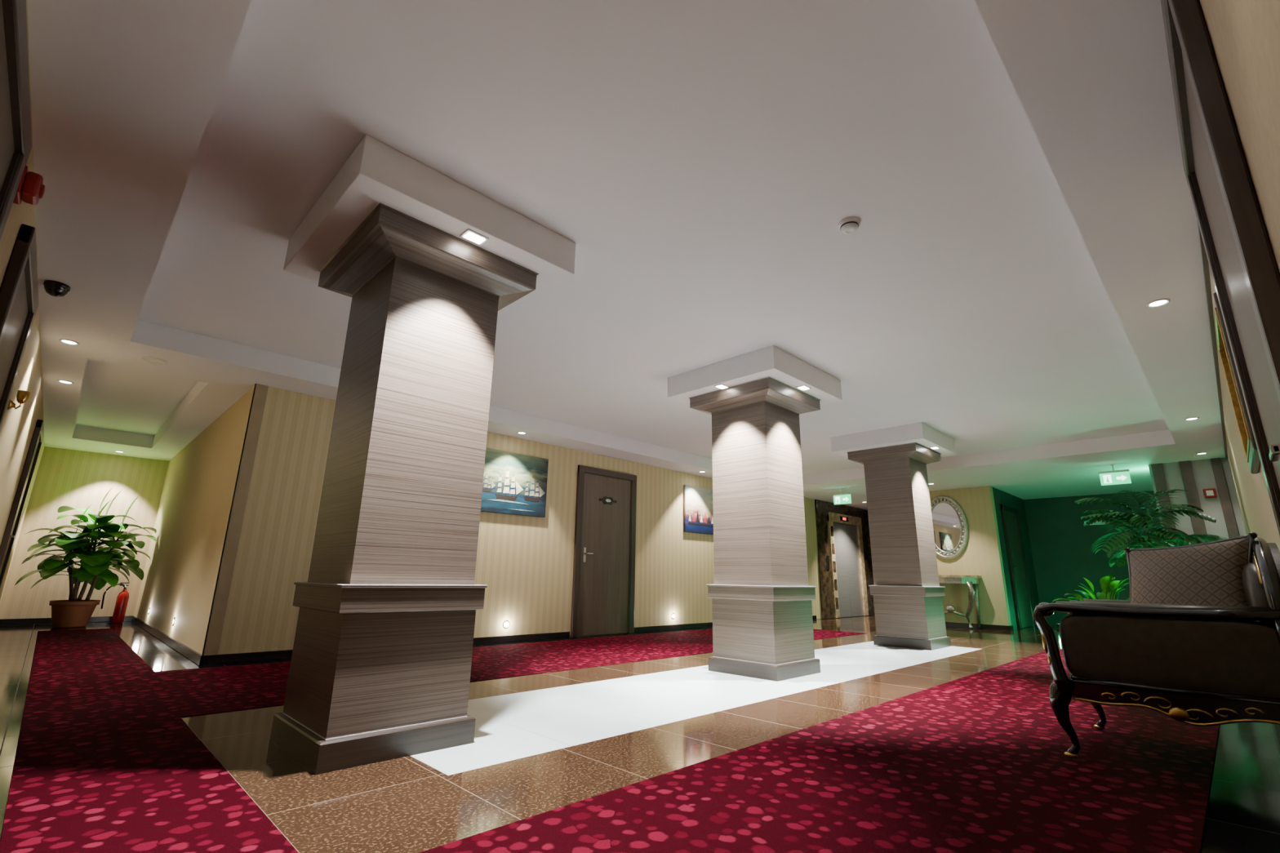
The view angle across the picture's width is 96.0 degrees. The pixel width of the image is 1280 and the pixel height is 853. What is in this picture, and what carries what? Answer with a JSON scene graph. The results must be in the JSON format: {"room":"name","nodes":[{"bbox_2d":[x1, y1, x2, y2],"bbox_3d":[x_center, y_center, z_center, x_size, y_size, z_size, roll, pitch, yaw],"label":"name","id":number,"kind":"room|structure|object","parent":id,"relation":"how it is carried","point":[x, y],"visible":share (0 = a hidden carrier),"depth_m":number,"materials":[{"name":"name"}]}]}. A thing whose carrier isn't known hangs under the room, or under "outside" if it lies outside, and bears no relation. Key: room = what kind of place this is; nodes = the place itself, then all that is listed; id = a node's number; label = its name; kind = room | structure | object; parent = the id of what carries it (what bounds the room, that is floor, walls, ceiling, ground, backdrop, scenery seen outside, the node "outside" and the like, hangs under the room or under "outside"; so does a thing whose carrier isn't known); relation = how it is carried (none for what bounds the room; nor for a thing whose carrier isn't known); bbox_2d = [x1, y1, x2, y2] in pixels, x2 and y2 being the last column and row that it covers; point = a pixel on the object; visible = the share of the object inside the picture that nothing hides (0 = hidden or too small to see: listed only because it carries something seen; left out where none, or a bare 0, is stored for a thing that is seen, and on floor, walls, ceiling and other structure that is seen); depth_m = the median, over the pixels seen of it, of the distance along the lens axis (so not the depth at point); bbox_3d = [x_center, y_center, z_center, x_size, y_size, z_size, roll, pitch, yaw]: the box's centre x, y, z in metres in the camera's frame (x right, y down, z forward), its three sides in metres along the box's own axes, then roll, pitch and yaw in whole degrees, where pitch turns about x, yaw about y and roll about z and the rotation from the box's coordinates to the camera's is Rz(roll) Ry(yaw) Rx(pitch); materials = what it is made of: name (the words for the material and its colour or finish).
{"room":"hotel lobby","nodes":[
{"label":"hotel lobby","id":0,"kind":"room"},
{"bbox_2d":[0,0,44,601],"bbox_3d":[-4.478,0.325,3.923,0.120,2.750,12.410,15,-20,-43],"label":"wall","id":1,"kind":"structure","parent":0,"point":[18,425],"depth_m":4.42,"materials":[{"name":"paper"}]},
{"bbox_2d":[0,0,31,239],"bbox_3d":[-1.871,-0.031,1.445,0.069,2.270,1.120,15,-20,-43],"label":"door","id":2,"kind":"structure","parent":1,"relation":"in","point":[15,134],"depth_m":1.79,"materials":[{"name":"brown wood"}]},
{"bbox_2d":[0,223,38,427],"bbox_3d":[-3.176,0.280,2.719,0.069,2.270,1.120,15,-20,-43],"label":"door","id":3,"kind":"structure","parent":1,"relation":"in","point":[19,292],"depth_m":2.89,"materials":[{"name":"brown wood"}]},
{"bbox_2d":[7,390,31,409],"bbox_3d":[-4.037,-0.166,3.747,0.080,0.135,0.069,15,-20,-43],"label":"wall sconce","id":4,"kind":"object","parent":1,"relation":"attached to","point":[22,396],"visible":1,"depth_m":3.74,"materials":[{"name":"gold metal"}]},
{"bbox_2d":[0,419,44,588],"bbox_3d":[-6.697,1.120,6.154,0.069,2.270,1.100,15,-20,-43],"label":"door","id":5,"kind":"structure","parent":1,"relation":"in","point":[16,510],"depth_m":6.02,"materials":[{"name":"brown wood"}]},
{"bbox_2d":[13,165,44,204],"bbox_3d":[-2.413,-0.945,2.276,0.085,0.120,0.120,15,-20,-43],"label":"fire alarm sounder","id":6,"kind":"object","parent":1,"relation":"attached to","point":[31,188],"visible":0.84,"depth_m":2.25,"materials":[{"name":"red plastic"}]},
{"bbox_2d":[0,446,168,619],"bbox_3d":[-8.219,1.519,8.724,1.560,2.750,0.120,15,-20,-43],"label":"wall corridor end","id":7,"kind":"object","parent":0,"point":[73,478],"depth_m":8.57,"materials":[{"name":"beige paint"}]},
{"bbox_2d":[133,386,253,653],"bbox_3d":[-5.677,1.171,7.231,0.120,2.750,5.640,15,-20,-43],"label":"wall","id":8,"kind":"structure","parent":0,"point":[178,582],"depth_m":6.40,"materials":[{"name":"paint"}]},
{"bbox_2d":[0,615,202,665],"bbox_3d":[-6.202,2.305,6.314,1.440,0.075,5.780,15,-20,-43],"label":"baseboard","id":9,"kind":"structure","parent":8,"relation":"attached to","point":[188,652],"depth_m":7.48,"materials":[{"name":"black wood"}]},
{"bbox_2d":[269,134,575,774],"bbox_3d":[-1.246,0.196,3.062,1.200,2.670,1.200,15,-20,-43],"label":"column","id":10,"kind":"structure","parent":0,"point":[381,661],"depth_m":2.80,"materials":[{"name":"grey wood"}]},
{"bbox_2d":[459,228,488,245],"bbox_3d":[-0.857,-0.979,2.985,0.120,0.011,0.090,15,-20,-43],"label":"recessed light","id":11,"kind":"object","parent":10,"relation":"attached to","point":[470,235],"visible":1,"depth_m":2.97,"materials":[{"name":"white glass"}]},
{"bbox_2d":[200,385,822,654],"bbox_3d":[0.969,1.925,9.674,13.145,2.750,0.120,15,-20,-43],"label":"wall","id":12,"kind":"structure","parent":0,"point":[525,563],"depth_m":7.01,"materials":[{"name":"paint"}]},
{"bbox_2d":[201,383,268,655],"bbox_3d":[-3.619,0.805,5.167,0.108,2.480,0.028,15,-20,-43],"label":"trim","id":13,"kind":"structure","parent":12,"relation":"attached to","point":[228,554],"depth_m":5.14,"materials":[{"name":"brown wood"}]},
{"bbox_2d":[502,620,509,628],"bbox_3d":[-1.588,2.357,6.853,0.090,0.090,0.009,15,-20,-43],"label":"step light","id":14,"kind":"object","parent":12,"relation":"attached to","point":[506,624],"visible":1,"depth_m":6.85,"materials":[{"name":"silver metal"}]},
{"bbox_2d":[200,615,816,665],"bbox_3d":[-0.036,2.929,8.297,10.260,0.075,0.020,15,-20,-43],"label":"baseboard","id":15,"kind":"structure","parent":12,"relation":"attached to","point":[287,654],"depth_m":6.66,"materials":[{"name":"black wood"}]},
{"bbox_2d":[480,447,548,517],"bbox_3d":[-1.589,0.714,7.232,1.010,0.770,0.036,15,-20,-43],"label":"painting","id":16,"kind":"object","parent":12,"relation":"attached to","point":[514,483],"visible":0.87,"depth_m":7.22,"materials":[{"name":"paint"}]},
{"bbox_2d":[569,465,636,637],"bbox_3d":[-0.468,1.738,8.109,1.120,2.270,0.069,15,-20,-43],"label":"door","id":17,"kind":"structure","parent":12,"relation":"in","point":[603,583],"depth_m":8.09,"materials":[{"name":"brown wood"}]},
{"bbox_2d":[671,613,675,619],"bbox_3d":[0.516,2.921,8.871,0.090,0.090,0.009,15,-20,-43],"label":"step light","id":18,"kind":"object","parent":12,"relation":"attached to","point":[673,615],"visible":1,"depth_m":8.87,"materials":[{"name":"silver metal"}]},
{"bbox_2d":[684,484,713,534],"bbox_3d":[1.103,1.437,9.815,1.050,0.770,0.036,15,-20,-43],"label":"painting","id":19,"kind":"object","parent":12,"relation":"attached to","point":[698,501],"visible":0.69,"depth_m":9.67,"materials":[{"name":"paint"}]},
{"bbox_2d":[814,499,875,618],"bbox_3d":[4.736,3.032,13.123,2.600,2.480,0.072,15,-20,-43],"label":"elevator","id":20,"kind":"object","parent":12,"relation":"attached to","point":[846,575],"visible":0.98,"depth_m":13.00,"materials":[{"name":"brown metal"}]},
{"bbox_2d":[181,616,1062,852],"bbox_3d":[2.976,2.664,6.931,13.350,0.005,5.800,15,-20,-43],"label":"floor tile","id":21,"kind":"structure","parent":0,"point":[402,805],"depth_m":2.44,"materials":[{"name":"brown tile"}]},
{"bbox_2d":[938,575,981,629],"bbox_3d":[5.572,3.145,10.360,0.413,0.910,1.000,15,-20,-43],"label":"console table","id":22,"kind":"object","parent":21,"relation":"on","point":[969,580],"visible":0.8,"depth_m":10.16,"materials":[{"name":"silver stone"}]},
{"bbox_2d":[1053,572,1129,601],"bbox_3d":[5.813,2.321,7.280,1.091,0.931,0.963,15,-20,-43],"label":"bush","id":23,"kind":"object","parent":21,"relation":"on","point":[1108,584],"visible":0.2,"depth_m":7.29,"materials":[{"name":"green plant"}]},
{"bbox_2d":[1075,488,1226,567],"bbox_3d":[6.424,1.749,7.147,1.500,1.991,1.407,5,-15,-14],"label":"potted palm","id":24,"kind":"object","parent":21,"relation":"on","point":[1179,538],"visible":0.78,"depth_m":7.24,"materials":[{"name":"plant"}]},
{"bbox_2d":[27,0,1225,510],"bbox_3d":[0.752,0.475,9.247,14.785,0.370,12.370,15,-20,-43],"label":"ceiling","id":25,"kind":"structure","parent":0,"point":[1012,174],"depth_m":2.95,"materials":[{"name":"paint"}]},
{"bbox_2d":[43,280,71,297],"bbox_3d":[-3.642,-0.849,3.593,0.120,0.078,0.120,15,-20,-43],"label":"dome camera","id":26,"kind":"object","parent":25,"relation":"attached to","point":[54,288],"visible":1,"depth_m":3.56,"materials":[{"name":"black plastic"}]},
{"bbox_2d":[57,379,74,384],"bbox_3d":[-5.458,-0.422,5.477,0.114,0.009,0.114,15,-20,-43],"label":"recessed light","id":27,"kind":"object","parent":25,"relation":"in","point":[58,380],"visible":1,"depth_m":5.47,"materials":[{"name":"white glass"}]},
{"bbox_2d":[58,338,79,345],"bbox_3d":[-4.463,-0.660,4.506,0.114,0.009,0.114,15,-20,-43],"label":"recessed light","id":28,"kind":"object","parent":25,"relation":"in","point":[63,340],"visible":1,"depth_m":4.50,"materials":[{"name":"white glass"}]},
{"bbox_2d":[142,356,167,364],"bbox_3d":[-4.105,-0.555,4.876,0.170,0.012,0.170,15,-20,-43],"label":"ceiling speaker","id":29,"kind":"object","parent":25,"relation":"attached to","point":[148,359],"depth_m":4.86},
{"bbox_2d":[517,431,526,434],"bbox_3d":[-1.463,0.081,7.138,0.114,0.009,0.114,15,-20,-43],"label":"recessed light","id":30,"kind":"object","parent":25,"relation":"in","point":[519,433],"visible":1,"depth_m":7.13,"materials":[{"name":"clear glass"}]},
{"bbox_2d":[832,488,851,504],"bbox_3d":[3.860,1.334,11.009,0.060,0.295,0.350,15,-20,-43],"label":"exit sign","id":31,"kind":"object","parent":25,"relation":"hanging from","point":[843,498],"visible":1,"depth_m":10.98,"materials":[{"name":"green plastic"}]},
{"bbox_2d":[837,216,860,234],"bbox_3d":[1.147,-1.092,3.156,0.116,0.050,0.116,15,-20,-43],"label":"smoke detector","id":32,"kind":"object","parent":25,"relation":"attached to","point":[847,225],"visible":1,"depth_m":3.13,"materials":[{"name":"white plastic"}]},
{"bbox_2d":[1097,463,1131,485],"bbox_3d":[6.887,0.695,8.370,0.060,0.295,0.350,15,-20,-43],"label":"exit sign","id":33,"kind":"object","parent":25,"relation":"hanging from","point":[1114,477],"visible":1,"depth_m":8.35,"materials":[{"name":"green plastic"}]},
{"bbox_2d":[1146,297,1170,307],"bbox_3d":[3.227,-0.768,3.589,0.114,0.009,0.114,15,-20,-43],"label":"recessed light","id":34,"kind":"object","parent":25,"relation":"in","point":[1157,303],"visible":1,"depth_m":3.58,"materials":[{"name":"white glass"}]},
{"bbox_2d":[1184,417,1199,420],"bbox_3d":[5.792,-0.080,6.050,0.114,0.009,0.114,15,-20,-43],"label":"recessed light","id":35,"kind":"object","parent":25,"relation":"in","point":[1190,418],"visible":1,"depth_m":6.05,"materials":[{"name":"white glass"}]},
{"bbox_2d":[1195,452,1207,454],"bbox_3d":[7.422,0.358,7.613,0.114,0.009,0.114,15,-20,-43],"label":"recessed light","id":36,"kind":"object","parent":25,"relation":"in","point":[1201,453],"visible":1,"depth_m":7.60,"materials":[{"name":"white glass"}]},
{"bbox_2d":[0,615,1279,852],"bbox_3d":[0.707,3.113,8.556,14.785,0.116,12.370,15,-20,-43],"label":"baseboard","id":37,"kind":"structure","parent":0,"point":[1242,815],"depth_m":2.76,"materials":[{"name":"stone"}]},
{"bbox_2d":[14,488,156,627],"bbox_3d":[-7.617,1.758,7.970,1.342,1.924,1.218,15,-20,-43],"label":"rubber plant","id":38,"kind":"object","parent":37,"relation":"on","point":[95,560],"visible":1,"depth_m":7.83,"materials":[{"name":"green plant"}]},
{"bbox_2d":[100,582,128,622],"bbox_3d":[-7.725,2.589,8.475,0.299,0.570,0.136,15,-20,-43],"label":"fire extinguisher","id":39,"kind":"object","parent":37,"relation":"on","point":[122,602],"visible":0.97,"depth_m":8.47,"materials":[{"name":"red metal"}]},
{"bbox_2d":[0,628,1219,852],"bbox_3d":[-0.624,2.515,6.605,8.950,0.008,10.380,15,-20,-43],"label":"carpet","id":40,"kind":"object","parent":37,"relation":"on","point":[107,760],"visible":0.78,"depth_m":2.29,"materials":[{"name":"red carpet"}]},
{"bbox_2d":[1031,537,1279,758],"bbox_3d":[2.511,1.044,2.755,0.888,0.985,0.882,15,-20,-43],"label":"sofa","id":41,"kind":"object","parent":40,"relation":"on","point":[1197,665],"visible":0.98,"depth_m":2.44,"materials":[{"name":"black paint"}]},
{"bbox_2d":[1123,532,1257,606],"bbox_3d":[2.537,0.760,2.675,0.218,0.507,0.586,5,-15,-17],"label":"throw pillow","id":42,"kind":"object","parent":41,"relation":"on","point":[1210,573],"visible":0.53,"depth_m":2.63,"materials":[{"name":"grey fabric"}]},
{"bbox_2d":[410,641,981,775],"bbox_3d":[1.261,2.143,5.053,6.930,0.005,1.240,15,-20,-43],"label":"floor","id":43,"kind":"structure","parent":0,"point":[508,727],"depth_m":3.65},
{"bbox_2d":[667,345,842,681],"bbox_3d":[1.095,0.825,5.308,1.200,2.670,1.200,15,-20,-43],"label":"column","id":44,"kind":"structure","parent":0,"point":[761,594],"depth_m":5.06,"materials":[{"name":"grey wood"}]},
{"bbox_2d":[714,383,729,389],"bbox_3d":[0.742,-0.362,5.236,0.120,0.011,0.090,15,-20,-43],"label":"recessed light","id":45,"kind":"object","parent":44,"relation":"attached to","point":[721,386],"visible":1,"depth_m":5.22,"materials":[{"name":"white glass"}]},
{"bbox_2d":[795,384,811,390],"bbox_3d":[1.484,-0.350,5.231,0.120,0.011,0.090,15,-20,-43],"label":"recessed light","id":46,"kind":"object","parent":44,"relation":"attached to","point":[804,387],"visible":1,"depth_m":5.22,"materials":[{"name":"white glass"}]},
{"bbox_2d":[830,422,956,650],"bbox_3d":[3.433,1.452,7.550,1.200,2.670,1.200,15,-20,-43],"label":"column","id":47,"kind":"structure","parent":0,"point":[908,594],"depth_m":7.32,"materials":[{"name":"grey wood"}]},
{"bbox_2d":[928,485,1011,626],"bbox_3d":[5.776,2.410,10.778,0.150,2.530,1.700,15,-20,-43],"label":"wall","id":48,"kind":"structure","parent":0,"point":[981,555],"depth_m":10.39,"materials":[{"name":"beige paint"}]},
{"bbox_2d":[930,495,968,559],"bbox_3d":[5.722,1.888,10.821,0.072,1.190,0.790,15,-20,-43],"label":"oval mirror","id":49,"kind":"object","parent":48,"relation":"attached to","point":[950,526],"visible":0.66,"depth_m":10.77,"materials":[{"name":"silver metal"}]},
{"bbox_2d":[945,622,1013,630],"bbox_3d":[5.748,3.595,10.460,0.170,0.075,1.740,15,-20,-43],"label":"baseboard","id":50,"kind":"structure","parent":48,"relation":"attached to","point":[947,624],"depth_m":10.10,"materials":[{"name":"black wood"}]},
{"bbox_2d":[992,487,1039,629],"bbox_3d":[7.184,2.505,11.049,2.250,2.530,0.120,15,-20,-43],"label":"wall","id":51,"kind":"structure","parent":0,"point":[1000,497],"depth_m":11.17,"materials":[{"name":"green paint"}]},
{"bbox_2d":[1000,503,1035,629],"bbox_3d":[7.089,2.606,10.789,1.100,2.200,0.069,15,-20,-43],"label":"door","id":52,"kind":"structure","parent":51,"relation":"in","point":[1023,604],"depth_m":10.77,"materials":[{"name":"brown wood"}]},
{"bbox_2d":[1023,490,1165,625],"bbox_3d":[7.972,2.636,11.934,0.120,2.750,6.410,15,-20,-43],"label":"wall","id":53,"kind":"structure","parent":0,"point":[1060,543],"depth_m":11.35,"materials":[{"name":"green paint"}]},
{"bbox_2d":[1084,520,1110,524],"bbox_3d":[8.837,1.860,11.144,0.024,0.080,0.400,15,-20,-43],"label":"room sign","id":54,"kind":"object","parent":53,"relation":"attached to","point":[1097,522],"visible":0.32,"depth_m":11.12,"materials":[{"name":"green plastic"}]},
{"bbox_2d":[1148,457,1246,546],"bbox_3d":[7.721,1.677,7.851,0.150,2.530,0.820,15,-20,-43],"label":"wall","id":55,"kind":"structure","parent":0,"point":[1202,470],"depth_m":7.93,"materials":[{"name":"white paint"}]},
{"bbox_2d":[1151,457,1239,545],"bbox_3d":[7.643,1.687,7.798,0.030,2.480,0.720,15,-20,-43],"label":"wall panels","id":56,"kind":"object","parent":55,"relation":"attached to","point":[1187,473],"visible":0.41,"depth_m":7.92,"materials":[{"name":"grey wood"}]},
{"bbox_2d":[1203,488,1217,497],"bbox_3d":[7.773,0.910,7.860,0.056,0.120,0.120,15,-20,-43],"label":"button","id":57,"kind":"object","parent":55,"relation":"attached to","point":[1208,493],"visible":1,"depth_m":7.84,"materials":[{"name":"red plastic"}]},
{"bbox_2d":[1199,0,1279,551],"bbox_3d":[5.109,0.701,4.730,14.705,2.750,0.120,15,-20,-43],"label":"wall","id":58,"kind":"structure","parent":0,"point":[1244,35],"depth_m":1.16,"materials":[{"name":"beige paper"}]},
{"bbox_2d":[1197,222,1227,459],"bbox_3d":[3.901,-0.655,3.926,11.385,0.035,0.020,15,-20,-43],"label":"crown molding","id":59,"kind":"structure","parent":58,"relation":"attached to","point":[1205,261],"depth_m":3.83,"materials":[{"name":"brown wood"}]},
{"bbox_2d":[1160,0,1279,535],"bbox_3d":[1.774,-0.009,1.625,1.280,2.440,0.069,15,-20,-43],"label":"door","id":60,"kind":"structure","parent":58,"relation":"in","point":[1245,273],"depth_m":1.59,"materials":[{"name":"brown wood"}]},
{"bbox_2d":[1213,292,1260,474],"bbox_3d":[2.957,-0.189,2.856,0.800,0.750,0.035,15,-20,-43],"label":"picture frame","id":61,"kind":"object","parent":58,"relation":"attached to","point":[1246,432],"visible":0.7,"depth_m":2.70,"materials":[{"name":"brown wood"}]}
]}

